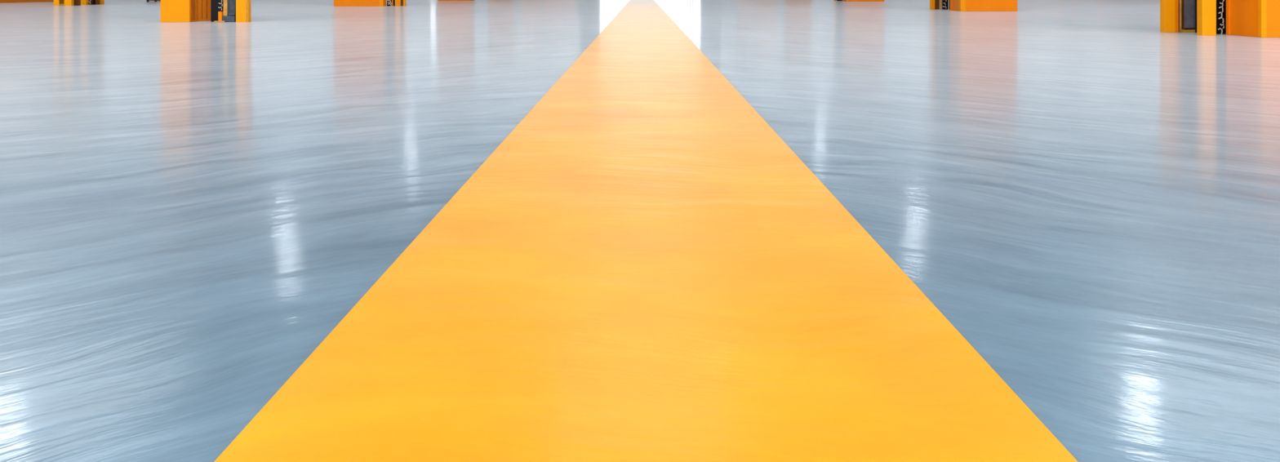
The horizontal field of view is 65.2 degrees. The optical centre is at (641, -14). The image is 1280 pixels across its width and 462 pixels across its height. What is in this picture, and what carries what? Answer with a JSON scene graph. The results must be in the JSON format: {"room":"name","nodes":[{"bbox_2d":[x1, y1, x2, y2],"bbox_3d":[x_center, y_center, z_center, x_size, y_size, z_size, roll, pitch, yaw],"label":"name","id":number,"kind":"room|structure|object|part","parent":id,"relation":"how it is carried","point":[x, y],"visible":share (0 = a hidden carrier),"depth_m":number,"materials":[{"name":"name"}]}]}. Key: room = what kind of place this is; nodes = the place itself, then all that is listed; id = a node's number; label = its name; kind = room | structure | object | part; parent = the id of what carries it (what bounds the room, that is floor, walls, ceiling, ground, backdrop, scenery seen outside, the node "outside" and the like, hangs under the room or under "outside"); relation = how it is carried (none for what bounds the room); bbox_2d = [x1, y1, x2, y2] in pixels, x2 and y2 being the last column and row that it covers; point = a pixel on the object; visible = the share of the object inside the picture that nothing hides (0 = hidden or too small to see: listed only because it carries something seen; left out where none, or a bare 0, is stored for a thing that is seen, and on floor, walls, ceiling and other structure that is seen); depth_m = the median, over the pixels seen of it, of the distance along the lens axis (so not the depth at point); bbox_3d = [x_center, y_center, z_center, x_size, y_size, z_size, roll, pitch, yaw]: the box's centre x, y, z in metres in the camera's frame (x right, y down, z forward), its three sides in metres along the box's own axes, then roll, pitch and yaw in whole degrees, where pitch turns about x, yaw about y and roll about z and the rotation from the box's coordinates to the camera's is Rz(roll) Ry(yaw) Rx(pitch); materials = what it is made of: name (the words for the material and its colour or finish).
{"room":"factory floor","nodes":[
{"label":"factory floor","id":0,"kind":"room"},
{"bbox_2d":[0,0,1279,461],"bbox_3d":[0.000,0.600,52.000,92.600,0.200,132.600,0,0,0],"label":"floor","id":1,"kind":"structure","parent":0,"point":[1086,192],"depth_m":2.64,"materials":[{"name":"concrete"}]},
{"bbox_2d":[0,0,53,3],"bbox_3d":[-21.475,-0.650,32.148,3.050,2.300,4.304,0,0,0],"label":"storage cabinet","id":2,"kind":"object","parent":1,"relation":"on","point":[1,1],"visible":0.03,"depth_m":32.28,"materials":[{"name":"orange metal"}]},
{"bbox_2d":[53,0,80,5],"bbox_3d":[-15.385,-0.650,26.770,0.530,2.300,0.340,0,0,0],"label":"frame","id":3,"kind":"object","parent":1,"relation":"on","point":[56,2],"visible":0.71,"depth_m":26.61,"materials":[{"name":"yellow metal"}]},
{"bbox_3d":[-15.580,-0.650,26.660,0.140,2.300,0.120,0,0,0],"label":"post","id":4,"kind":"part","parent":3,"relation":"part of","materials":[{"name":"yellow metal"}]},
{"bbox_3d":[-15.275,-0.650,26.660,0.190,2.300,0.120,0,0,0],"label":"post","id":5,"kind":"part","parent":3,"relation":"part of","materials":[{"name":"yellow metal"}]},
{"bbox_2d":[80,0,104,4],"bbox_3d":[-15.610,-0.650,28.400,0.360,2.300,0.600,0,0,0],"label":"frame","id":6,"kind":"object","parent":1,"relation":"on","point":[82,2],"visible":0.96,"depth_m":28.43,"materials":[{"name":"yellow metal"}]},
{"bbox_3d":[-15.700,-0.650,28.150,0.180,2.300,0.100,0,0,0],"label":"post","id":7,"kind":"part","parent":6,"relation":"part of","materials":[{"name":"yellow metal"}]},
{"bbox_3d":[-15.485,-0.650,28.650,0.110,2.300,0.100,0,0,0],"label":"post","id":8,"kind":"part","parent":6,"relation":"part of","materials":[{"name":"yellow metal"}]},
{"bbox_2d":[160,0,210,22],"bbox_3d":[-6.633,-0.375,14.588,0.415,1.750,0.784,0,0,0],"label":"storage cabinet","id":9,"kind":"object","parent":1,"relation":"on","point":[171,11],"visible":0.88,"depth_m":14.20,"materials":[{"name":"orange metal"}]},
{"bbox_3d":[-6.641,-0.365,14.211,0.397,1.729,0.022,0,0,0],"label":"door","id":10,"kind":"part","parent":9,"relation":"part of","materials":[{"name":"orange metal"}]},
{"bbox_2d":[210,0,250,22],"bbox_3d":[-5.900,-0.325,14.300,0.620,1.650,0.299,0,0,0],"label":"frame","id":11,"kind":"object","parent":1,"relation":"on","point":[221,11],"visible":0.99,"depth_m":14.24,"materials":[{"name":"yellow metal"}]},
{"bbox_3d":[-5.857,-0.250,14.315,0.135,1.400,0.030,0,0,0],"label":"guard panel","id":12,"kind":"part","parent":11,"relation":"part of","materials":[{"name":"metal"}]},
{"bbox_3d":[-5.679,-0.325,14.250,0.178,1.650,0.100,0,0,0],"label":"post","id":13,"kind":"part","parent":11,"relation":"part of","materials":[{"name":"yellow metal"}]},
{"bbox_2d":[333,0,386,6],"bbox_3d":[-7.355,-0.650,26.093,1.290,2.300,0.294,0,0,0],"label":"storage cabinet","id":14,"kind":"object","parent":1,"relation":"on","point":[336,2],"visible":1,"depth_m":25.95,"materials":[{"name":"orange metal"}]},
{"bbox_2d":[386,0,405,5],"bbox_3d":[-6.450,-0.648,26.290,0.500,2.305,0.180,0,0,0],"label":"frame","id":15,"kind":"object","parent":1,"relation":"on","point":[389,2],"visible":1,"depth_m":26.23,"materials":[{"name":"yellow metal"}]},
{"bbox_3d":[-6.400,-0.650,26.240,0.140,2.300,0.080,0,0,0],"label":"post","id":16,"kind":"part","parent":15,"relation":"part of","materials":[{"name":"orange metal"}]},
{"bbox_2d":[437,0,474,0],"bbox_3d":[-6.800,-0.750,36.598,1.200,2.500,0.804,0,0,0],"label":"storage cabinet","id":17,"kind":"object","parent":1,"relation":"on","point":[437,0],"visible":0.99,"depth_m":36.20,"materials":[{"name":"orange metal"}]},
{"bbox_2d":[213,0,1077,461],"bbox_3d":[0.004,0.498,58.400,0.905,0.003,118.800,0,0,0],"label":"floor marking","id":18,"kind":"object","parent":1,"relation":"on","point":[642,268],"depth_m":1.48,"materials":[{"name":"yellow paint"}]},
{"bbox_2d":[842,0,884,1],"bbox_3d":[7.705,-0.550,34.848,1.310,2.100,0.704,0,0,0],"label":"storage cabinet","id":19,"kind":"object","parent":1,"relation":"on","point":[842,0],"visible":1,"depth_m":34.50,"materials":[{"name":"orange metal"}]},
{"bbox_2d":[929,0,950,9],"bbox_3d":[6.718,-0.650,22.320,0.555,2.300,0.240,0,0,0],"label":"frame","id":20,"kind":"object","parent":1,"relation":"on","point":[934,4],"visible":0.79,"depth_m":22.30,"materials":[{"name":"yellow metal"}]},
{"bbox_3d":[6.463,-0.650,22.340,0.045,2.300,0.080,0,0,0],"label":"post","id":21,"kind":"part","parent":20,"relation":"part of","materials":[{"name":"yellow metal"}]},
{"bbox_2d":[950,0,1017,11],"bbox_3d":[7.147,-0.550,20.948,1.175,2.100,0.704,0,0,0],"label":"storage cabinet","id":22,"kind":"object","parent":1,"relation":"on","point":[955,5],"visible":1,"depth_m":20.60,"materials":[{"name":"orange metal"}]},
{"bbox_3d":[6.570,-0.550,21.005,0.020,2.100,0.590,0,0,0],"label":"frame","id":23,"kind":"part","parent":22,"relation":"part of","materials":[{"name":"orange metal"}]},
{"bbox_2d":[1160,0,1226,35],"bbox_3d":[6.100,-0.225,10.740,0.660,1.450,0.880,0,0,0],"label":"frame","id":24,"kind":"object","parent":1,"relation":"on","point":[1202,17],"visible":0.97,"depth_m":10.98,"materials":[{"name":"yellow metal"}]},
{"bbox_3d":[5.830,-0.225,11.090,0.120,1.450,0.100,0,0,0],"label":"post","id":25,"kind":"part","parent":24,"relation":"part of","materials":[{"name":"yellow metal"}]},
{"bbox_3d":[6.090,0.485,11.020,0.280,0.030,0.080,0,0,0],"label":"sill plate","id":26,"kind":"part","parent":24,"relation":"part of","materials":[{"name":"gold metal"}]},
{"bbox_3d":[6.032,-0.147,11.015,0.113,1.205,0.030,0,0,0],"label":"guard panel","id":27,"kind":"part","parent":24,"relation":"part of","materials":[{"name":"grey metal"}]},
{"bbox_3d":[5.843,-0.225,10.350,0.145,1.450,0.100,0,0,0],"label":"post","id":28,"kind":"part","parent":24,"relation":"part of","materials":[{"name":"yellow metal"}]},
{"bbox_3d":[6.200,-0.225,10.612,0.011,1.450,0.014,0,0,0],"label":"edge rail","id":29,"kind":"part","parent":24,"relation":"part of","materials":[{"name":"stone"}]},
{"bbox_2d":[1226,0,1279,37],"bbox_3d":[6.740,-0.150,10.198,1.220,1.300,0.604,0,0,0],"label":"storage cabinet","id":30,"kind":"object","parent":1,"relation":"on","point":[1251,18],"visible":1,"depth_m":10.05,"materials":[{"name":"orange metal"}]},
{"bbox_3d":[6.140,-0.150,10.227,0.020,1.300,0.545,0,0,0],"label":"frame","id":31,"kind":"part","parent":30,"relation":"part of","materials":[{"name":"orange metal"}]},
{"bbox_3d":[6.756,-0.141,9.911,1.187,1.279,0.022,0,0,0],"label":"door","id":32,"kind":"part","parent":30,"relation":"part of","materials":[{"name":"orange metal"}]}
]}

